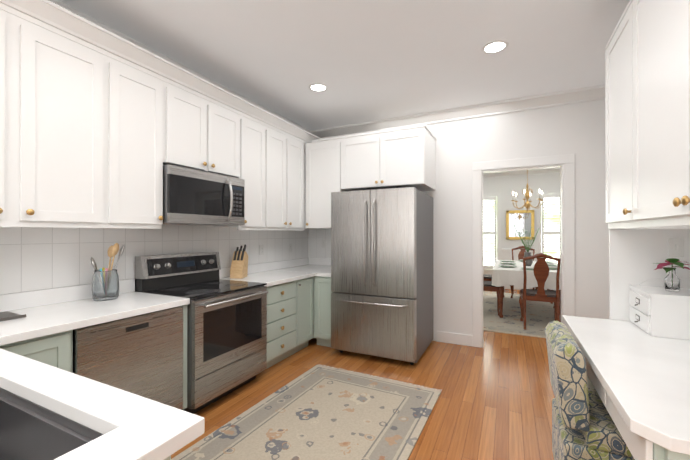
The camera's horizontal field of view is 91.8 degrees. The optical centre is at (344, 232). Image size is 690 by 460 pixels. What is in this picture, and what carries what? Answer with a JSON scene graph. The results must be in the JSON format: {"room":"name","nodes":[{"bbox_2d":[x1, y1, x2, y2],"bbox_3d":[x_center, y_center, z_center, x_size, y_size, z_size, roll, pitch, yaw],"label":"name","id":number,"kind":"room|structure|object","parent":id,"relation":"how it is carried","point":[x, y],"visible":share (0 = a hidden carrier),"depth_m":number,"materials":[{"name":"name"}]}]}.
{"room":"kitchen","nodes":[
{"label":"kitchen","id":0,"kind":"room"},
{"bbox_2d":[0,224,307,294],"bbox_3d":[-2.023,-0.069,2.040,0.126,2.800,6.740,0,0,26],"label":"wall","id":1,"kind":"structure","parent":0,"point":[35,258],"depth_m":2.44,"materials":[{"name":"tile"}]},
{"bbox_2d":[0,0,19,223],"bbox_3d":[-1.969,-0.660,1.622,0.347,1.200,0.422,0,0,26],"label":"upper cabinet","id":2,"kind":"object","parent":1,"relation":"attached to","point":[9,9],"depth_m":1.74,"materials":[{"name":"white wood"}]},
{"bbox_2d":[20,0,111,227],"bbox_3d":[-1.777,-0.659,2.013,0.347,1.200,0.450,0,0,26],"label":"upper cabinet","id":3,"kind":"object","parent":1,"relation":"attached to","point":[100,126],"depth_m":1.94,"materials":[{"name":"white wood"}]},
{"bbox_2d":[92,36,167,227],"bbox_3d":[-1.592,-0.658,2.391,0.347,1.200,0.392,0,0,26],"label":"upper cabinet","id":4,"kind":"object","parent":1,"relation":"attached to","point":[139,78],"depth_m":2.32,"materials":[{"name":"white wood"}]},
{"bbox_2d":[50,0,309,131],"bbox_3d":[-1.927,-1.411,1.997,0.100,0.115,6.500,0,0,26],"label":"crown molding","id":5,"kind":"structure","parent":1,"relation":"attached to","point":[58,2],"depth_m":2.71,"materials":[{"name":"white wood"}]},
{"bbox_2d":[168,64,243,178],"bbox_3d":[-1.333,-0.891,2.922,0.347,0.730,0.788,0,0,26],"label":"upper cabinet","id":6,"kind":"object","parent":1,"relation":"attached to","point":[206,122],"depth_m":2.82,"materials":[{"name":"white wood"}]},
{"bbox_2d":[163,164,244,224],"bbox_3d":[-1.273,-0.286,2.891,0.470,0.430,0.780,0,0,26],"label":"microwave","id":7,"kind":"object","parent":6,"relation":"attached to","point":[194,197],"visible":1,"depth_m":2.72,"materials":[{"name":"silver metal"}]},
{"bbox_2d":[214,100,267,227],"bbox_3d":[-1.076,-0.655,3.447,0.347,1.200,0.382,0,0,26],"label":"upper cabinet","id":8,"kind":"object","parent":1,"relation":"attached to","point":[255,119],"depth_m":3.40,"materials":[{"name":"white wood"}]},
{"bbox_2d":[259,245,263,254],"bbox_3d":[-0.995,0.207,3.986,0.008,0.116,0.072,0,0,26],"label":"electrical outlet","id":9,"kind":"object","parent":1,"relation":"attached to","point":[261,249],"visible":1,"depth_m":3.98,"materials":[{"name":"white plastic"}]},
{"bbox_2d":[268,112,307,227],"bbox_3d":[-0.821,-0.653,3.968,0.347,1.200,0.778,0,0,26],"label":"upper cabinet","id":10,"kind":"object","parent":1,"relation":"attached to","point":[286,142],"depth_m":3.85,"materials":[{"name":"white wood"}]},
{"bbox_2d":[59,0,629,130],"bbox_3d":[1.352,-1.506,3.009,5.340,0.080,11.440,0,0,26],"label":"ceiling","id":11,"kind":"structure","parent":0,"point":[367,60],"depth_m":2.65,"materials":[{"name":"paint"}]},
{"bbox_2d":[309,83,327,91],"bbox_3d":[-0.270,-1.461,3.380,0.196,0.008,0.196,0,0,26],"label":"recessed light","id":12,"kind":"object","parent":11,"relation":"in","point":[317,87],"visible":1,"depth_m":3.37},
{"bbox_2d":[481,40,508,53],"bbox_3d":[1.185,-1.463,2.646,0.196,0.008,0.196,0,0,26],"label":"recessed light","id":13,"kind":"object","parent":11,"relation":"in","point":[495,47],"visible":1,"depth_m":2.64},
{"bbox_2d":[511,170,542,211],"bbox_3d":[3.175,-0.908,5.823,0.519,1.100,0.529,0,0,26],"label":"chandelier","id":14,"kind":"object","parent":11,"relation":"hanging from","point":[527,196],"visible":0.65,"depth_m":5.81,"materials":[{"name":"gold metal"}]},
{"bbox_2d":[171,289,554,459],"bbox_3d":[1.352,1.364,3.001,5.500,0.060,11.440,0,0,26],"label":"floor","id":15,"kind":"structure","parent":0,"point":[495,399],"depth_m":2.81,"materials":[{"name":"brown wood"}]},
{"bbox_2d":[0,330,72,372],"bbox_3d":[-1.778,0.915,1.699,0.618,0.830,0.408,0,0,26],"label":"base cabinet","id":16,"kind":"object","parent":15,"relation":"on","point":[56,350],"depth_m":1.66,"materials":[{"name":"green wood"}]},
{"bbox_2d":[0,279,189,329],"bbox_3d":[-1.596,0.431,2.025,0.660,0.140,1.031,0,0,26],"label":"countertop","id":17,"kind":"structure","parent":16,"relation":"on","point":[70,307],"depth_m":2.06,"materials":[{"name":"white stone"}]},
{"bbox_2d":[0,311,25,320],"bbox_3d":[-1.893,0.344,1.764,0.240,0.231,0.240,0,0,26],"label":"tablet","id":18,"kind":"object","parent":17,"relation":"on","point":[5,315],"visible":0.9,"depth_m":1.80,"materials":[{"name":"silver metal"}]},
{"bbox_2d":[90,243,124,300],"bbox_3d":[-1.649,0.265,2.327,0.160,0.392,0.188,0,0,26],"label":"jar","id":19,"kind":"object","parent":17,"relation":"on","point":[105,284],"visible":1,"depth_m":2.27,"materials":[{"name":"clear glass"}]},
{"bbox_2d":[0,318,204,459],"bbox_3d":[-1.376,0.428,0.976,1.978,0.140,0.660,0,0,26],"label":"countertop","id":20,"kind":"structure","parent":16,"relation":"on","point":[129,425],"depth_m":0.89,"materials":[{"name":"white stone"}]},
{"bbox_2d":[0,388,102,459],"bbox_3d":[-0.987,0.620,0.772,0.824,0.242,0.459,0,0,26],"label":"sink","id":21,"kind":"object","parent":20,"relation":"in","point":[29,430],"visible":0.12,"depth_m":0.97,"materials":[{"name":"silver metal"}]},
{"bbox_2d":[73,306,182,409],"bbox_3d":[-1.529,0.919,2.163,0.602,0.825,0.632,0,0,26],"label":"dishwasher","id":22,"kind":"object","parent":15,"relation":"on","point":[141,355],"visible":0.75,"depth_m":2.04,"materials":[{"name":"brown wood"}]},
{"bbox_2d":[135,252,267,413],"bbox_3d":[-1.156,0.761,2.822,0.730,1.145,0.782,0,0,26],"label":"range","id":23,"kind":"object","parent":15,"relation":"on","point":[226,337],"visible":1,"depth_m":2.66,"materials":[{"name":"silver metal"}]},
{"bbox_2d":[266,280,299,368],"bbox_3d":[-0.916,0.920,3.460,0.618,0.830,0.571,0,0,26],"label":"base cabinet","id":24,"kind":"object","parent":15,"relation":"on","point":[289,318],"depth_m":3.37,"materials":[{"name":"green wood"}]},
{"bbox_2d":[171,364,441,459],"bbox_3d":[-0.167,1.327,2.253,1.220,0.010,1.944,0,0,28],"label":"rug","id":25,"kind":"object","parent":15,"relation":"on","point":[319,412],"visible":1,"depth_m":2.31,"materials":[{"name":"beige fabric"}]},
{"bbox_2d":[300,276,315,349],"bbox_3d":[-0.709,0.921,3.883,0.618,0.830,0.370,0,0,26],"label":"base cabinet","id":26,"kind":"object","parent":15,"relation":"on","point":[306,285],"depth_m":3.78,"materials":[{"name":"green wood"}]},
{"bbox_2d":[316,276,331,346],"bbox_3d":[-0.056,0.922,4.219,0.303,0.830,0.848,0,0,26],"label":"base cabinet","id":27,"kind":"object","parent":15,"relation":"on","point":[323,284],"depth_m":3.85,"materials":[{"name":"green wood"}]},
{"bbox_2d":[219,258,330,286],"bbox_3d":[-0.635,0.437,3.990,0.660,0.140,1.769,0,0,26],"label":"countertop","id":28,"kind":"structure","parent":27,"relation":"on","point":[278,272],"depth_m":3.87,"materials":[{"name":"white stone"}]},
{"bbox_2d":[230,245,247,278],"bbox_3d":[-1.094,0.295,3.466,0.125,0.338,0.203,0,0,1],"label":"knife block","id":29,"kind":"object","parent":28,"relation":"on","point":[239,267],"visible":1,"depth_m":3.42,"materials":[{"name":"brown wood"}]},
{"bbox_2d":[331,187,432,364],"bbox_3d":[0.449,0.445,3.833,0.920,1.783,1.004,0,0,26],"label":"fridge","id":30,"kind":"object","parent":15,"relation":"on","point":[382,272],"visible":1,"depth_m":3.44,"materials":[{"name":"silver metal"}]},
{"bbox_2d":[483,291,553,337],"bbox_3d":[3.153,1.337,5.772,2.400,0.010,3.300,0,0,26],"label":"dining rug","id":31,"kind":"object","parent":15,"relation":"on","point":[539,316],"visible":0.21,"depth_m":5.30,"materials":[{"name":"grey carpet"}]},
{"bbox_2d":[483,274,491,280],"bbox_3d":[2.780,0.806,6.568,0.574,1.052,0.517,0,0,26],"label":"dining chair","id":32,"kind":"object","parent":31,"relation":"on","point":[486,277],"depth_m":6.38,"materials":[{"name":"brown wood"}]},
{"bbox_2d":[483,281,499,315],"bbox_3d":[2.340,0.804,5.670,0.574,1.052,0.517,0,0,26],"label":"dining chair","id":33,"kind":"object","parent":31,"relation":"on","point":[488,286],"visible":0.23,"depth_m":5.39,"materials":[{"name":"brown wood"}]},
{"bbox_2d":[510,246,537,297],"bbox_3d":[3.697,0.807,6.931,0.517,1.052,0.574,0,0,26],"label":"dining chair","id":34,"kind":"object","parent":31,"relation":"on","point":[521,254],"visible":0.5,"depth_m":7.14,"materials":[{"name":"brown wood"}]},
{"bbox_2d":[499,286,560,321],"bbox_3d":[3.197,0.954,5.863,1.020,0.754,2.050,0,0,26],"label":"dining table","id":35,"kind":"object","parent":31,"relation":"on","point":[501,293],"visible":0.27,"depth_m":5.19,"materials":[{"name":"brown wood"}]},
{"bbox_2d":[492,260,560,290],"bbox_3d":[3.197,0.703,5.863,1.096,0.260,2.117,0,0,26],"label":"tablecloth","id":36,"kind":"object","parent":35,"relation":"on","point":[505,276],"visible":0.52,"depth_m":5.03,"materials":[{"name":"white fabric"}]},
{"bbox_2d":[498,263,516,267],"bbox_3d":[2.633,0.553,5.425,0.259,0.034,0.716,0,0,26],"label":"plate stack","id":37,"kind":"object","parent":36,"relation":"on","point":[505,265],"depth_m":5.49,"materials":[{"name":"grey ceramic"}]},
{"bbox_2d":[521,264,533,269],"bbox_3d":[2.839,0.552,5.221,0.170,0.034,0.904,0,0,26],"label":"plate stack","id":38,"kind":"object","parent":36,"relation":"on","point":[527,268],"depth_m":5.17,"materials":[{"name":"grey ceramic"}]},
{"bbox_2d":[500,223,555,264],"bbox_3d":[3.151,0.205,5.772,0.900,0.731,0.485,0,0,26],"label":"table setting","id":39,"kind":"object","parent":36,"relation":"on","point":[510,263],"depth_m":5.74,"materials":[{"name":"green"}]},
{"bbox_2d":[548,265,560,268],"bbox_3d":[3.239,0.552,5.192,0.167,0.034,0.591,0,0,26],"label":"plate stack","id":40,"kind":"object","parent":36,"relation":"on","point":[550,266],"depth_m":5.23,"materials":[{"name":"grey ceramic"}]},
{"bbox_2d":[519,253,560,329],"bbox_3d":[2.742,0.801,4.706,0.517,1.052,0.574,0,0,26],"label":"dining chair","id":41,"kind":"object","parent":31,"relation":"on","point":[541,274],"visible":0.9,"depth_m":4.53,"materials":[{"name":"brown wood"}]},
{"bbox_2d":[545,321,634,459],"bbox_3d":[1.315,0.918,1.618,0.560,0.825,0.500,0,0,26],"label":"chair","id":42,"kind":"object","parent":15,"relation":"on","point":[584,427],"visible":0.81,"depth_m":1.50,"materials":[{"name":"fabric"}]},
{"bbox_2d":[562,229,689,459],"bbox_3d":[1.487,0.654,1.496,0.688,1.352,1.530,0,0,26],"label":"desk","id":43,"kind":"object","parent":15,"relation":"on","point":[638,379],"visible":0.81,"depth_m":1.52,"materials":[{"name":"white stone"}]},
{"bbox_2d":[629,278,689,339],"bbox_3d":[1.885,0.420,1.929,0.337,0.300,0.353,0,0,26],"label":"desk organizer","id":44,"kind":"object","parent":43,"relation":"on","point":[656,309],"visible":1,"depth_m":1.83,"materials":[{"name":"white wood"}]},
{"bbox_2d":[654,258,689,291],"bbox_3d":[1.877,0.240,1.921,0.199,0.192,0.228,0,0,26],"label":"potted plant","id":45,"kind":"object","parent":43,"relation":"on","point":[672,281],"visible":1,"depth_m":1.90,"materials":[{"name":"clear glass"}]},
{"bbox_2d":[668,238,683,256],"bbox_3d":[2.032,0.091,2.052,0.072,0.116,0.012,0,0,26],"label":"electrical outlet","id":46,"kind":"object","parent":43,"relation":"attached to","point":[675,247],"visible":1,"depth_m":2.05,"materials":[{"name":"white plastic"}]},
{"bbox_2d":[308,99,623,340],"bbox_3d":[1.135,-0.063,4.177,3.680,2.800,0.126,0,0,26],"label":"wall","id":47,"kind":"structure","parent":0,"point":[576,129],"depth_m":3.79,"materials":[{"name":"paint"}]},
{"bbox_2d":[305,136,340,227],"bbox_3d":[-0.149,-0.605,4.397,0.509,1.105,0.618,0,0,26],"label":"upper cabinet","id":48,"kind":"object","parent":47,"relation":"attached to","point":[322,156],"depth_m":4.13,"materials":[{"name":"white wood"}]},
{"bbox_2d":[341,124,436,191],"bbox_3d":[0.531,-0.839,4.065,1.005,0.640,0.618,0,0,26],"label":"upper cabinet","id":49,"kind":"object","parent":47,"relation":"attached to","point":[402,157],"depth_m":3.78,"materials":[{"name":"white wood"}]},
{"bbox_2d":[437,331,472,345],"bbox_3d":[1.311,1.272,4.015,0.415,0.130,0.016,0,0,26],"label":"baseboard","id":50,"kind":"structure","parent":47,"relation":"attached to","point":[456,338],"depth_m":3.99,"materials":[{"name":"white wood"}]},
{"bbox_2d":[310,84,604,138],"bbox_3d":[1.092,-1.406,4.082,3.450,0.115,0.100,0,0,26],"label":"crown molding","id":51,"kind":"structure","parent":47,"relation":"attached to","point":[580,95],"depth_m":3.86,"materials":[{"name":"white wood"}]},
{"bbox_2d":[472,154,574,347],"bbox_3d":[1.976,0.259,3.768,1.000,2.155,0.156,0,0,26],"label":"door frame","id":52,"kind":"structure","parent":47,"relation":"attached to","point":[565,164],"depth_m":3.65,"materials":[{"name":"white wood"}]},
{"bbox_2d":[483,173,559,289],"bbox_3d":[4.152,-0.052,7.920,4.350,2.800,0.150,0,0,26],"label":"wall","id":53,"kind":"structure","parent":0,"point":[506,187],"depth_m":7.89,"materials":[{"name":"paint"}]},
{"bbox_2d":[483,192,500,270],"bbox_3d":[3.304,-0.016,8.246,1.020,1.890,0.064,0,0,26],"label":"dining room window","id":54,"kind":"structure","parent":53,"relation":"in","point":[491,228],"depth_m":8.13,"materials":[{"name":"white glass"}]},
{"bbox_2d":[506,210,533,239],"bbox_3d":[4.112,-0.177,7.863,0.590,0.690,0.043,0,0,26],"label":"mirror","id":55,"kind":"object","parent":53,"relation":"attached to","point":[525,218],"visible":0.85,"depth_m":7.87,"materials":[{"name":"gold glass"}]},
{"bbox_2d":[483,168,559,177],"bbox_3d":[4.110,-1.395,7.838,4.170,0.115,0.100,0,0,26],"label":"crown molding","id":56,"kind":"structure","parent":53,"relation":"attached to","point":[523,172],"depth_m":7.78,"materials":[{"name":"white wood"}]},
{"bbox_2d":[537,190,560,264],"bbox_3d":[4.858,-0.019,7.486,1.020,1.890,0.064,0,0,26],"label":"dining room window","id":57,"kind":"structure","parent":53,"relation":"in","point":[549,226],"depth_m":7.60,"materials":[{"name":"white glass"}]},
{"bbox_2d":[624,226,689,228],"bbox_3d":[1.388,-0.073,0.371,0.120,2.800,6.740,0,0,26],"label":"wall","id":58,"kind":"structure","parent":0,"point":[678,227],"depth_m":2.40,"materials":[{"name":"paint"}]},
{"bbox_2d":[605,3,628,227],"bbox_3d":[1.806,-0.649,1.879,0.448,1.180,0.567,0,0,26],"label":"upper cabinet","id":59,"kind":"object","parent":58,"relation":"attached to","point":[617,47],"depth_m":1.98,"materials":[{"name":"white wood"}]},
{"bbox_2d":[629,0,689,223],"bbox_3d":[1.550,-0.650,1.355,0.448,1.180,0.600,0,0,26],"label":"upper cabinet","id":60,"kind":"object","parent":58,"relation":"attached to","point":[647,102],"depth_m":1.47,"materials":[{"name":"white wood"}]},
{"bbox_2d":[681,0,689,219],"bbox_3d":[1.319,-0.651,0.882,0.448,1.180,0.453,0,0,26],"label":"upper cabinet","id":61,"kind":"object","parent":58,"relation":"attached to","point":[685,4],"depth_m":1.21,"materials":[{"name":"white wood"}]}
]}

